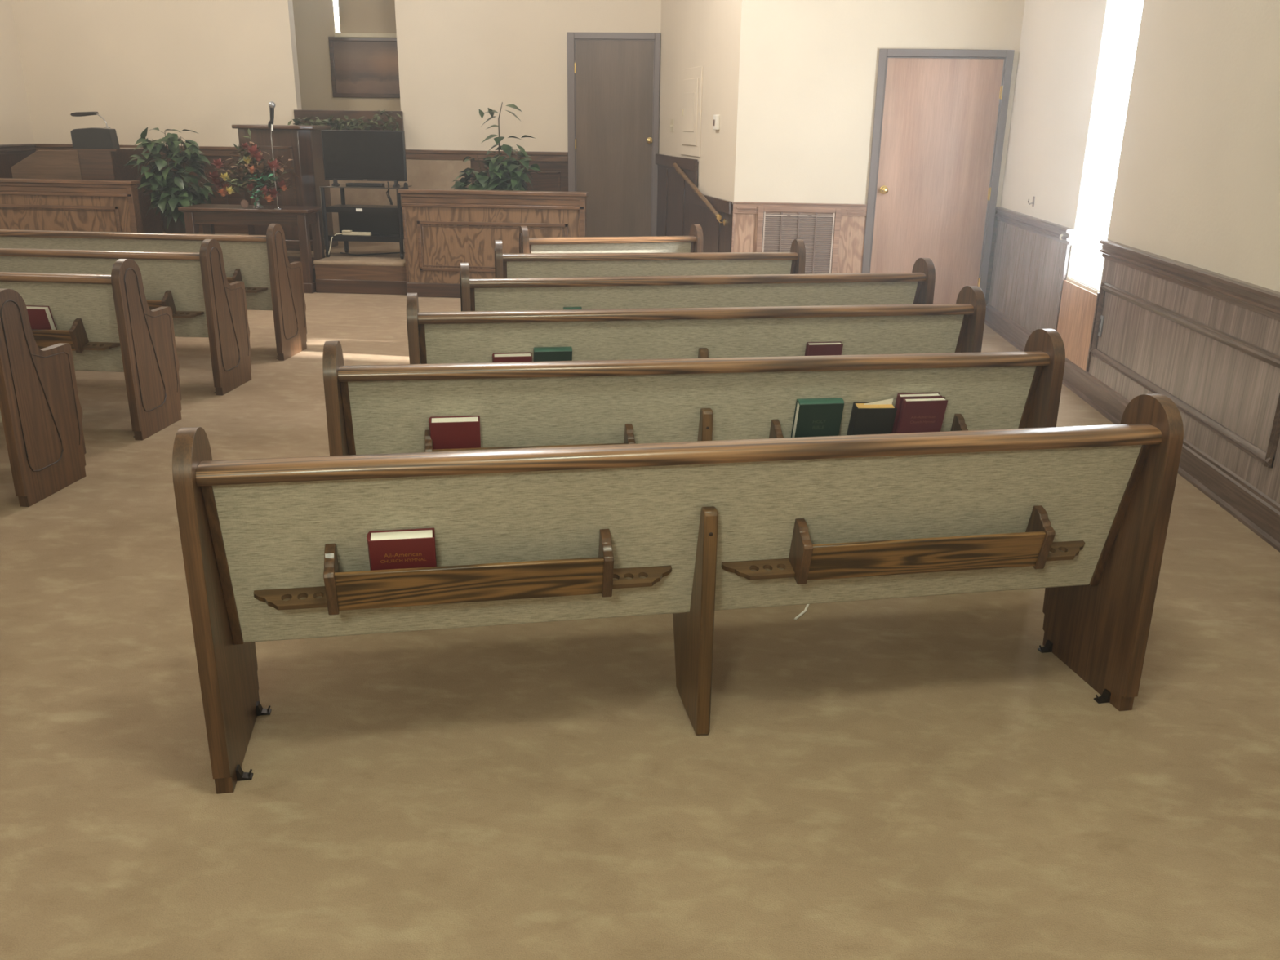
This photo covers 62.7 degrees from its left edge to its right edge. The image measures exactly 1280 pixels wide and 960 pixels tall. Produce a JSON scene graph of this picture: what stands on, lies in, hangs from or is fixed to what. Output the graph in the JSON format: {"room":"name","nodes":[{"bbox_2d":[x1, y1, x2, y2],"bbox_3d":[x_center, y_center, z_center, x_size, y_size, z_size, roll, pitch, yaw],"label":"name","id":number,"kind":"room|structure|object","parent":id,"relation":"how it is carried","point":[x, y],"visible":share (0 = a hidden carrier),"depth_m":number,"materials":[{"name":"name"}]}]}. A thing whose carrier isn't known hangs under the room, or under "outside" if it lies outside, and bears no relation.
{"room":"house of worship","nodes":[
{"label":"house of worship","id":0,"kind":"room"},
{"bbox_2d":[0,153,31,177],"bbox_3d":[-6.768,-2.969,10.979,0.012,0.835,1.688,2,19,4],"label":"panelling","id":1,"kind":"object","parent":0,"point":[6,161],"depth_m":11.20,"materials":[{"name":"brown wood"}]},
{"bbox_2d":[0,0,34,144],"bbox_3d":[-7.337,-1.899,4.287,0.120,3.700,15.380,2,19,4],"label":"wall","id":2,"kind":"structure","parent":0,"point":[15,126],"depth_m":11.20,"materials":[{"name":"beige paint"}]},
{"bbox_2d":[0,143,35,154],"bbox_3d":[-6.747,-3.395,10.812,0.045,0.100,1.650,2,19,4],"label":"trim","id":3,"kind":"structure","parent":2,"relation":"attached to","point":[17,148],"depth_m":11.30,"materials":[{"name":"brown wood"}]},
{"bbox_2d":[163,231,405,266],"bbox_3d":[-3.046,-2.231,10.675,7.532,0.272,2.185,2,19,4],"label":"floor","id":4,"kind":"structure","parent":0,"point":[336,258],"depth_m":10.07,"materials":[{"name":"beige carpet"}]},
{"bbox_2d":[11,127,163,233],"bbox_3d":[-5.712,-3.078,10.909,1.120,1.115,0.810,2,19,4],"label":"piano","id":5,"kind":"object","parent":4,"relation":"on","point":[95,153],"visible":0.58,"depth_m":10.47,"materials":[{"name":"brown wood"}]},
{"bbox_2d":[70,111,111,128],"bbox_3d":[-5.425,-3.561,10.377,0.371,0.150,0.080,2,19,4],"label":"reading lamp","id":6,"kind":"object","parent":5,"relation":"on","point":[77,113],"visible":1,"depth_m":10.33,"materials":[{"name":"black metal"}]},
{"bbox_2d":[124,127,222,233],"bbox_3d":[-4.539,-2.856,10.277,0.817,1.133,0.638,7,20,18],"label":"potted plant","id":7,"kind":"object","parent":4,"relation":"on","point":[175,193],"visible":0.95,"depth_m":10.18,"materials":[{"name":"green plant"}]},
{"bbox_2d":[231,124,337,250],"bbox_3d":[-3.499,-2.891,10.374,0.800,1.165,0.560,2,19,4],"label":"pulpit","id":8,"kind":"object","parent":4,"relation":"on","point":[302,144],"visible":0.37,"depth_m":10.12,"materials":[{"name":"brown wood"}]},
{"bbox_2d":[320,184,412,258],"bbox_3d":[-2.556,-2.439,9.896,0.751,0.641,0.406,2,19,4],"label":"cart","id":9,"kind":"object","parent":4,"relation":"on","point":[384,223],"depth_m":9.81,"materials":[{"name":"black metal"}]},
{"bbox_2d":[355,208,362,211],"bbox_3d":[-2.593,-2.493,9.694,0.060,0.026,0.002,2,19,4],"label":"label","id":10,"kind":"object","parent":9,"relation":"attached to","point":[357,209],"visible":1,"depth_m":9.69,"materials":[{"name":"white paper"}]},
{"bbox_2d":[320,129,407,186],"bbox_3d":[-2.553,-2.977,9.716,0.772,0.490,0.160,2,19,4],"label":"television","id":11,"kind":"object","parent":9,"relation":"on","point":[348,154],"visible":1,"depth_m":9.70,"materials":[{"name":"black plastic"}]},
{"bbox_2d":[386,182,393,204],"bbox_3d":[-2.353,-2.688,9.851,0.062,0.212,0.016,2,19,4],"label":"cable","id":12,"kind":"object","parent":11,"relation":"hanging from","point":[388,191],"visible":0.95,"depth_m":9.86,"materials":[{"name":"black plastic"}]},
{"bbox_2d":[325,204,402,213],"bbox_3d":[-2.553,-2.550,9.869,0.710,0.050,0.365,2,19,4],"label":"shelf","id":13,"kind":"object","parent":9,"relation":"attached to","point":[340,208],"depth_m":9.71,"materials":[{"name":"black metal"}]},
{"bbox_2d":[346,182,384,186],"bbox_3d":[-2.554,-2.746,9.763,0.340,0.024,0.100,2,19,4],"label":"media box","id":14,"kind":"object","parent":9,"relation":"on","point":[380,184],"visible":1,"depth_m":9.72,"materials":[{"name":"black plastic"}]},
{"bbox_2d":[320,184,412,188],"bbox_3d":[-2.551,-2.739,9.797,0.750,0.010,0.400,2,19,4],"label":"shelf","id":15,"kind":"object","parent":9,"relation":"attached to","point":[342,186],"depth_m":9.64,"materials":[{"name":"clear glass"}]},
{"bbox_2d":[328,232,404,242],"bbox_3d":[-2.557,-2.303,9.951,0.710,0.050,0.370,2,19,4],"label":"shelf","id":16,"kind":"object","parent":9,"relation":"attached to","point":[375,237],"depth_m":9.78,"materials":[{"name":"black metal"}]},
{"bbox_2d":[340,252,404,255],"bbox_3d":[-2.531,-2.178,10.104,0.705,0.010,0.193,-2,19,-9],"label":"cable","id":17,"kind":"object","parent":4,"relation":"on","point":[340,252],"visible":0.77,"depth_m":10.08,"materials":[{"name":"black plastic"}]},
{"bbox_2d":[450,102,542,191],"bbox_3d":[-1.419,-2.924,10.189,0.945,1.400,0.495,2,19,4],"label":"potted plant","id":18,"kind":"object","parent":4,"relation":"on","point":[508,175],"visible":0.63,"depth_m":10.07,"materials":[{"name":"green plant"}]},
{"bbox_2d":[10,0,661,154],"bbox_3d":[-3.190,-4.210,11.224,7.020,3.700,0.160,2,19,4],"label":"wall","id":19,"kind":"structure","parent":0,"point":[206,68],"depth_m":11.16,"materials":[{"name":"beige paint"}]},
{"bbox_2d":[34,143,568,233],"bbox_3d":[-3.741,-3.167,11.544,5.955,0.925,0.050,2,19,4],"label":"trim","id":20,"kind":"structure","parent":19,"relation":"attached to","point":[207,150],"depth_m":11.31,"materials":[{"name":"brown wood"}]},
{"bbox_2d":[288,110,402,130],"bbox_3d":[-3.105,-3.637,11.175,1.226,0.583,0.283,2,19,4],"label":"garland","id":21,"kind":"object","parent":19,"relation":"attached to","point":[340,126],"visible":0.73,"depth_m":11.10,"materials":[{"name":"green plant"}]},
{"bbox_2d":[292,0,400,111],"bbox_3d":[-3.335,-4.402,11.780,2.840,3.700,0.990,2,19,4],"label":"wall niche","id":22,"kind":"object","parent":19,"relation":"in","point":[314,20],"visible":0.06,"depth_m":12.07,"materials":[{"name":"beige paint"}]},
{"bbox_2d":[328,36,399,97],"bbox_3d":[-2.904,-4.717,12.015,1.295,0.645,0.033,2,19,4],"label":"framed picture","id":23,"kind":"object","parent":22,"relation":"attached to","point":[361,67],"visible":0.56,"depth_m":12.03,"materials":[{"name":"brown wood"}]},
{"bbox_2d":[333,32,396,37],"bbox_3d":[-2.801,-5.592,11.752,1.320,1.195,0.144,2,19,4],"label":"window","id":24,"kind":"structure","parent":22,"relation":"attached to","point":[335,34],"depth_m":11.89,"materials":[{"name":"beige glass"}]},
{"bbox_2d":[337,0,396,33],"bbox_3d":[-2.800,-5.636,11.727,1.218,1.200,0.006,2,19,4],"label":"window shade","id":25,"kind":"object","parent":24,"relation":"attached to","point":[362,16],"visible":0.6,"depth_m":11.88,"materials":[{"name":"beige fabric"}]},
{"bbox_2d":[160,164,560,213],"bbox_3d":[-3.673,-3.167,11.547,5.650,0.525,0.014,2,19,4],"label":"trim","id":26,"kind":"structure","parent":19,"relation":"attached to","point":[202,166],"depth_m":11.32,"materials":[{"name":"brown wood"}]},
{"bbox_2d":[153,155,568,220],"bbox_3d":[-3.740,-3.131,11.577,5.955,0.835,0.012,2,19,4],"label":"panelling","id":27,"kind":"object","parent":19,"relation":"attached to","point":[544,182],"visible":0.07,"depth_m":11.34,"materials":[{"name":"brown wood"}]},
{"bbox_2d":[328,159,471,234],"bbox_3d":[-2.748,-3.081,11.488,1.850,0.823,0.034,2,19,4],"label":"panelling","id":28,"kind":"structure","parent":19,"relation":"attached to","point":[420,174],"depth_m":11.40,"materials":[{"name":"beige wood"}]},
{"bbox_2d":[566,32,660,236],"bbox_3d":[-0.287,-3.589,11.097,0.963,2.102,0.090,2,19,4],"label":"door","id":29,"kind":"structure","parent":19,"relation":"in","point":[613,78],"depth_m":11.08,"materials":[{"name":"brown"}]},
{"bbox_2d":[314,264,406,280],"bbox_3d":[-2.545,-1.897,9.613,0.870,0.130,0.016,2,19,4],"label":"step","id":30,"kind":"structure","parent":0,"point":[322,271],"depth_m":9.61,"materials":[{"name":"brown wood"}]},
{"bbox_2d":[0,292,1279,959],"bbox_3d":[-2.397,0.105,4.496,10.049,0.100,15.450,2,19,4],"label":"floor","id":31,"kind":"structure","parent":0,"point":[912,778],"depth_m":2.63,"materials":[{"name":"beige carpet"}]},
{"bbox_2d":[0,288,85,506],"bbox_3d":[-4.575,-0.469,4.578,4.209,0.878,0.503,2,19,5],"label":"pew","id":32,"kind":"object","parent":31,"relation":"on","point":[41,411],"visible":1,"depth_m":4.34,"materials":[{"name":"brown wood"}]},
{"bbox_2d":[0,177,143,232],"bbox_3d":[-5.829,-2.440,10.212,2.050,0.935,0.155,2,19,4],"label":"wall","id":33,"kind":"structure","parent":31,"relation":"on","point":[25,204],"depth_m":10.07,"materials":[{"name":"brown wood"}]},
{"bbox_2d":[287,256,325,282],"bbox_3d":[-4.904,-2.076,10.225,3.900,0.262,0.018,2,19,4],"label":"trim","id":34,"kind":"structure","parent":33,"relation":"attached to","point":[291,259],"depth_m":10.07,"materials":[{"name":"brown wood"}]},
{"bbox_2d":[0,258,182,440],"bbox_3d":[-4.543,-0.765,5.446,4.209,0.878,0.503,2,19,4],"label":"pew","id":35,"kind":"object","parent":31,"relation":"on","point":[108,322],"visible":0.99,"depth_m":5.15,"materials":[{"name":"fabric"}]},
{"bbox_2d":[26,305,57,329],"bbox_3d":[-2.974,-0.764,5.170,0.175,0.190,0.086,2,19,4],"label":"hymnal","id":36,"kind":"object","parent":35,"relation":"in","point":[40,317],"visible":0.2,"depth_m":5.13,"materials":[{"name":"red fabric"}]},
{"bbox_2d":[0,239,251,395],"bbox_3d":[-4.489,-1.053,6.293,4.209,0.878,0.503,2,19,3],"label":"pew","id":37,"kind":"object","parent":31,"relation":"on","point":[199,295],"visible":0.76,"depth_m":5.99,"materials":[{"name":"fabric"}]},
{"bbox_2d":[0,223,306,360],"bbox_3d":[-4.430,-1.364,7.205,4.209,0.878,0.503,2,19,4],"label":"pew","id":38,"kind":"object","parent":31,"relation":"on","point":[271,282],"visible":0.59,"depth_m":6.89,"materials":[{"name":"fabric"}]},
{"bbox_2d":[177,204,324,293],"bbox_3d":[-3.559,-2.154,9.761,1.200,0.745,0.450,2,19,4],"label":"table","id":39,"kind":"object","parent":31,"relation":"on","point":[207,215],"visible":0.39,"depth_m":9.52,"materials":[{"name":"brown wood"}]},
{"bbox_2d":[240,200,248,208],"bbox_3d":[-3.578,-2.501,9.507,0.072,0.072,0.012,2,19,4],"label":"round plaque","id":40,"kind":"object","parent":39,"relation":"on","point":[244,203],"visible":1,"depth_m":9.50,"materials":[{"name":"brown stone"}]},
{"bbox_2d":[207,128,299,207],"bbox_3d":[-3.518,-2.830,9.524,0.804,0.687,0.589,2,19,4],"label":"flower arrangement","id":41,"kind":"object","parent":39,"relation":"on","point":[256,187],"visible":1,"depth_m":9.42,"materials":[{"name":"red plant"}]},
{"bbox_2d":[267,120,283,208],"bbox_3d":[-3.253,-2.803,9.335,0.080,0.766,0.079,2,19,4],"label":"microphone stand","id":42,"kind":"object","parent":39,"relation":"on","point":[270,121],"visible":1,"depth_m":9.31,"materials":[{"name":"silver metal"}]},
{"bbox_2d":[268,101,275,130],"bbox_3d":[-3.216,-3.188,9.200,0.060,0.243,0.058,2,19,4],"label":"microphone","id":43,"kind":"object","parent":42,"relation":"attached to","point":[271,104],"visible":1,"depth_m":9.18,"materials":[{"name":"black plastic"}]},
{"bbox_2d":[397,188,588,297],"bbox_3d":[-1.299,-2.102,9.396,1.675,0.940,0.150,2,19,4],"label":"wall","id":44,"kind":"structure","parent":31,"relation":"on","point":[443,229],"depth_m":9.31,"materials":[{"name":"brown wood"}]},
{"bbox_2d":[315,279,407,294],"bbox_3d":[-2.550,-1.774,9.648,0.875,0.125,0.029,2,19,4],"label":"trim","id":45,"kind":"structure","parent":44,"relation":"attached to","point":[322,286],"depth_m":9.63,"materials":[{"name":"brown wood"}]},
{"bbox_2d":[403,182,408,189],"bbox_3d":[-2.070,-2.603,9.285,0.039,0.059,0.030,2,19,4],"label":"gadget","id":46,"kind":"object","parent":44,"relation":"on","point":[406,185],"visible":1,"depth_m":9.27,"materials":[{"name":"black plastic"}]},
{"bbox_2d":[519,224,702,253],"bbox_3d":[-0.227,-1.323,7.258,1.225,0.878,0.503,-4,19,-13],"label":"pew","id":47,"kind":"object","parent":31,"relation":"on","point":[693,242],"visible":0.3,"depth_m":6.99,"materials":[{"name":"beige fabric"}]},
{"bbox_2d":[494,239,805,278],"bbox_3d":[0.042,-1.038,6.431,1.830,0.878,0.503,-2,19,-8],"label":"pew","id":48,"kind":"object","parent":31,"relation":"on","point":[793,262],"visible":0.2,"depth_m":6.17,"materials":[{"name":"beige fabric"}]},
{"bbox_2d":[172,393,1183,794],"bbox_3d":[0.142,0.204,2.797,2.429,0.878,0.503,-3,19,-10],"label":"pew","id":49,"kind":"object","parent":31,"relation":"on","point":[273,548],"visible":1,"depth_m":2.62,"materials":[{"name":"beige fabric"}]},
{"bbox_2d":[366,528,436,570],"bbox_3d":[-0.566,0.193,2.508,0.155,0.162,0.079,-3,19,-10],"label":"hymnal","id":50,"kind":"object","parent":49,"relation":"in","point":[406,548],"visible":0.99,"depth_m":2.47,"materials":[{"name":"red paper"}]},
{"bbox_2d":[322,328,1065,455],"bbox_3d":[0.196,-0.102,3.695,2.429,0.878,0.503,-2,19,-9],"label":"pew","id":51,"kind":"object","parent":31,"relation":"on","point":[371,409],"visible":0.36,"depth_m":3.46,"materials":[{"name":"fabric"}]},
{"bbox_2d":[428,415,480,448],"bbox_3d":[-0.598,-0.122,3.404,0.161,0.178,0.083,-2,19,-9],"label":"hymnal","id":52,"kind":"object","parent":51,"relation":"in","point":[464,431],"visible":0.52,"depth_m":3.37,"materials":[{"name":"red paper"}]},
{"bbox_2d":[791,397,844,437],"bbox_3d":[0.600,-0.181,3.579,0.155,0.208,0.091,-2,19,-9],"label":"hymnal","id":53,"kind":"object","parent":51,"relation":"in","point":[813,417],"visible":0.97,"depth_m":3.54,"materials":[{"name":"green fabric"}]},
{"bbox_2d":[846,401,897,435],"bbox_3d":[0.789,-0.178,3.611,0.148,0.190,0.091,-2,19,-9],"label":"bible","id":54,"kind":"object","parent":51,"relation":"in","point":[864,419],"visible":0.55,"depth_m":3.57,"materials":[{"name":"black leather"}]},
{"bbox_2d":[864,398,893,404],"bbox_3d":[0.810,-0.242,3.585,0.100,0.079,0.022,-2,19,-9],"label":"paper slip","id":55,"kind":"object","parent":54,"relation":"in","point":[887,401],"visible":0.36,"depth_m":3.57,"materials":[{"name":"white paper"}]},
{"bbox_2d":[891,392,942,433],"bbox_3d":[0.946,-0.202,3.635,0.155,0.213,0.080,-2,19,-9],"label":"hymnal","id":56,"kind":"object","parent":51,"relation":"in","point":[900,397],"visible":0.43,"depth_m":3.58,"materials":[{"name":"red fabric"}]},
{"bbox_2d":[895,396,947,433],"bbox_3d":[0.960,-0.186,3.614,0.155,0.211,0.080,-2,19,-9],"label":"hymnal","id":57,"kind":"object","parent":51,"relation":"in","point":[917,415],"visible":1,"depth_m":3.58,"materials":[{"name":"red fabric"}]},
{"bbox_2d":[406,285,986,364],"bbox_3d":[0.240,-0.420,4.629,2.429,0.878,0.503,-2,19,-9],"label":"pew","id":58,"kind":"object","parent":31,"relation":"on","point":[617,334],"visible":0.36,"depth_m":4.39,"materials":[{"name":"fabric"}]},
{"bbox_2d":[492,352,532,362],"bbox_3d":[-0.527,-0.439,4.334,0.161,0.177,0.079,-2,19,-9],"label":"hymnal","id":59,"kind":"object","parent":58,"relation":"in","point":[501,357],"visible":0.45,"depth_m":4.28,"materials":[{"name":"red fabric"}]},
{"bbox_2d":[533,346,572,361],"bbox_3d":[-0.362,-0.455,4.352,0.155,0.202,0.091,-2,19,-9],"label":"hymnal","id":60,"kind":"object","parent":58,"relation":"in","point":[540,353],"visible":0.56,"depth_m":4.29,"materials":[{"name":"green fabric"}]},
{"bbox_2d":[804,341,843,355],"bbox_3d":[0.785,-0.505,4.549,0.159,0.193,0.076,-2,19,-9],"label":"hymnal","id":61,"kind":"object","parent":58,"relation":"in","point":[812,348],"visible":0.39,"depth_m":4.50,"materials":[{"name":"red fabric"}]},
{"bbox_2d":[459,257,935,311],"bbox_3d":[0.290,-0.734,5.551,2.429,0.878,0.503,-3,19,-10],"label":"pew","id":62,"kind":"object","parent":31,"relation":"on","point":[917,286],"visible":0.21,"depth_m":5.29,"materials":[{"name":"fabric"}]},
{"bbox_2d":[563,306,582,309],"bbox_3d":[-0.341,-0.770,5.263,0.090,0.203,0.078,-3,19,-10],"label":"hymnal","id":63,"kind":"object","parent":62,"relation":"in","point":[564,308],"visible":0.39,"depth_m":5.20,"materials":[{"name":"green paper"}]},
{"bbox_2d":[794,604,808,620],"bbox_3d":[0.550,0.424,3.514,0.026,0.007,0.210,8,20,19],"label":"ribbon","id":64,"kind":"object","parent":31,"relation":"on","point":[807,605],"visible":0.57,"depth_m":3.46,"materials":[{"name":"white fabric"}]},
{"bbox_2d":[656,161,733,252],"bbox_3d":[0.471,-2.426,10.026,0.012,1.192,2.850,-3,19,-11],"label":"panelling","id":65,"kind":"object","parent":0,"point":[694,214],"visible":0.32,"depth_m":10.10,"materials":[{"name":"brown wood"}]},
{"bbox_2d":[672,162,725,226],"bbox_3d":[0.520,-2.597,9.480,0.086,0.450,1.641,-3,19,-11],"label":"handrail","id":66,"kind":"object","parent":65,"relation":"attached to","point":[713,211],"visible":1,"depth_m":9.30,"materials":[{"name":"brown wood"}]},
{"bbox_2d":[658,0,742,204],"bbox_3d":[0.547,-3.624,9.657,0.120,3.700,2.900,-3,19,-11],"label":"wall","id":67,"kind":"structure","parent":0,"point":[706,33],"depth_m":9.20,"materials":[{"name":"beige paint"}]},
{"bbox_2d":[670,119,674,132],"bbox_3d":[0.316,-3.541,10.488,0.016,0.120,0.120,-3,19,-11],"label":"light switch","id":68,"kind":"object","parent":67,"relation":"attached to","point":[672,120],"visible":1,"depth_m":10.48,"materials":[{"name":"beige plastic"}]},
{"bbox_2d":[680,66,702,156],"bbox_3d":[0.463,-3.408,9.735,0.036,0.770,0.720,-3,19,-11],"label":"breaker panel","id":69,"kind":"object","parent":67,"relation":"attached to","point":[692,77],"visible":1,"depth_m":9.65,"materials":[{"name":"beige paint"}]},
{"bbox_2d":[655,153,732,252],"bbox_3d":[0.451,-2.434,10.019,0.028,1.212,2.850,-3,19,-11],"label":"trim","id":70,"kind":"structure","parent":67,"relation":"attached to","point":[720,205],"depth_m":9.69,"materials":[{"name":"brown wood"}]},
{"bbox_2d":[712,115,719,129],"bbox_3d":[0.648,-3.038,8.920,0.032,0.120,0.110,-3,19,-11],"label":"thermostat","id":71,"kind":"object","parent":67,"relation":"attached to","point":[716,123],"visible":1,"depth_m":8.88,"materials":[{"name":"white plastic"}]},
{"bbox_2d":[731,201,866,252],"bbox_3d":[1.293,-1.817,8.693,1.086,0.922,0.022,2,19,4],"label":"trim","id":72,"kind":"structure","parent":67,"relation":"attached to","point":[739,207],"depth_m":8.55,"materials":[{"name":"brown wood"}]},
{"bbox_2d":[733,0,1025,206],"bbox_3d":[1.852,-3.139,8.290,2.140,3.700,0.130,2,19,4],"label":"wall","id":73,"kind":"structure","parent":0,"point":[808,69],"depth_m":8.25,"materials":[{"name":"beige paint"}]},
{"bbox_2d":[733,213,866,273],"bbox_3d":[1.299,-1.808,8.713,1.077,0.892,0.012,2,19,4],"label":"panelling","id":74,"kind":"object","parent":73,"relation":"attached to","point":[852,228],"visible":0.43,"depth_m":8.64,"materials":[{"name":"brown wood"}]},
{"bbox_2d":[755,206,841,274],"bbox_3d":[1.296,-1.922,8.650,0.670,0.630,0.030,2,19,4],"label":"air return grille","id":75,"kind":"object","parent":74,"relation":"attached to","point":[776,232],"visible":0.62,"depth_m":8.61,"materials":[{"name":"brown metal"}]},
{"bbox_2d":[861,48,1014,303],"bbox_3d":[2.349,-2.323,8.411,1.020,2.091,0.090,2,19,4],"label":"door","id":76,"kind":"structure","parent":73,"relation":"attached to","point":[940,119],"depth_m":8.37,"materials":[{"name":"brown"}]},
{"bbox_2d":[1000,0,1279,294],"bbox_3d":[2.461,-1.090,2.310,0.050,3.700,12.641,2,19,4],"label":"wall","id":77,"kind":"structure","parent":0,"point":[1197,184],"depth_m":5.26,"materials":[{"name":"beige paint"}]},
{"bbox_2d":[985,209,997,305],"bbox_3d":[2.868,-1.752,8.602,0.030,0.900,0.015,2,19,4],"label":"trim","id":78,"kind":"structure","parent":77,"relation":"attached to","point":[995,224],"depth_m":8.57,"materials":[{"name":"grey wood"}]},
{"bbox_2d":[1027,195,1035,206],"bbox_3d":[2.809,-2.003,7.548,0.045,0.070,0.036,2,19,4],"label":"coat hook","id":79,"kind":"object","parent":77,"relation":"attached to","point":[1033,197],"visible":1,"depth_m":7.55,"materials":[{"name":"silver metal"}]},
{"bbox_2d":[1056,280,1097,370],"bbox_3d":[2.716,-0.967,6.544,0.013,0.460,0.685,2,19,4],"label":"panelling","id":80,"kind":"structure","parent":77,"relation":"attached to","point":[1077,304],"depth_m":6.51,"materials":[{"name":"brown wood"}]},
{"bbox_2d":[1054,240,1099,372],"bbox_3d":[2.714,-1.091,6.503,0.020,0.700,0.705,2,19,4],"label":"trim","id":81,"kind":"structure","parent":77,"relation":"attached to","point":[1068,246],"depth_m":6.72,"materials":[{"name":"brown wood"}]},
{"bbox_2d":[1068,0,1112,291],"bbox_3d":[2.766,-2.009,6.197,0.045,1.703,0.605,2,19,4],"label":"window","id":82,"kind":"structure","parent":77,"relation":"in","point":[1109,2],"depth_m":6.47,"materials":[{"name":"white glass"}]},
{"bbox_2d":[984,303,1279,552],"bbox_3d":[2.384,0.608,2.825,0.048,0.152,12.511,2,19,4],"label":"baseboard","id":83,"kind":"structure","parent":77,"relation":"attached to","point":[1255,509],"depth_m":4.77,"materials":[{"name":"brown wood"}]},
{"bbox_2d":[987,219,1279,504],"bbox_3d":[2.407,0.255,2.703,0.012,0.900,12.511,2,19,4],"label":"panelling","id":84,"kind":"object","parent":77,"relation":"attached to","point":[1238,390],"visible":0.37,"depth_m":5.10,"materials":[{"name":"brown wood"}]},
{"bbox_2d":[1097,315,1104,337],"bbox_3d":[2.675,-0.899,6.110,0.008,0.120,0.076,2,19,4],"label":"outlet plate","id":85,"kind":"object","parent":84,"relation":"attached to","point":[1101,319],"visible":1,"depth_m":6.09,"materials":[{"name":"grey"}]},
{"bbox_2d":[995,206,1279,320],"bbox_3d":[2.396,-0.145,2.568,0.045,0.100,12.511,2,19,4],"label":"trim","id":86,"kind":"structure","parent":77,"relation":"attached to","point":[1258,299],"depth_m":5.10,"materials":[{"name":"brown wood"}]},
{"bbox_2d":[1089,281,1279,467],"bbox_3d":[2.398,0.198,2.790,0.022,0.428,7.110,2,19,4],"label":"trim","id":87,"kind":"structure","parent":77,"relation":"attached to","point":[1267,458],"depth_m":4.79,"materials":[{"name":"brown wood"}]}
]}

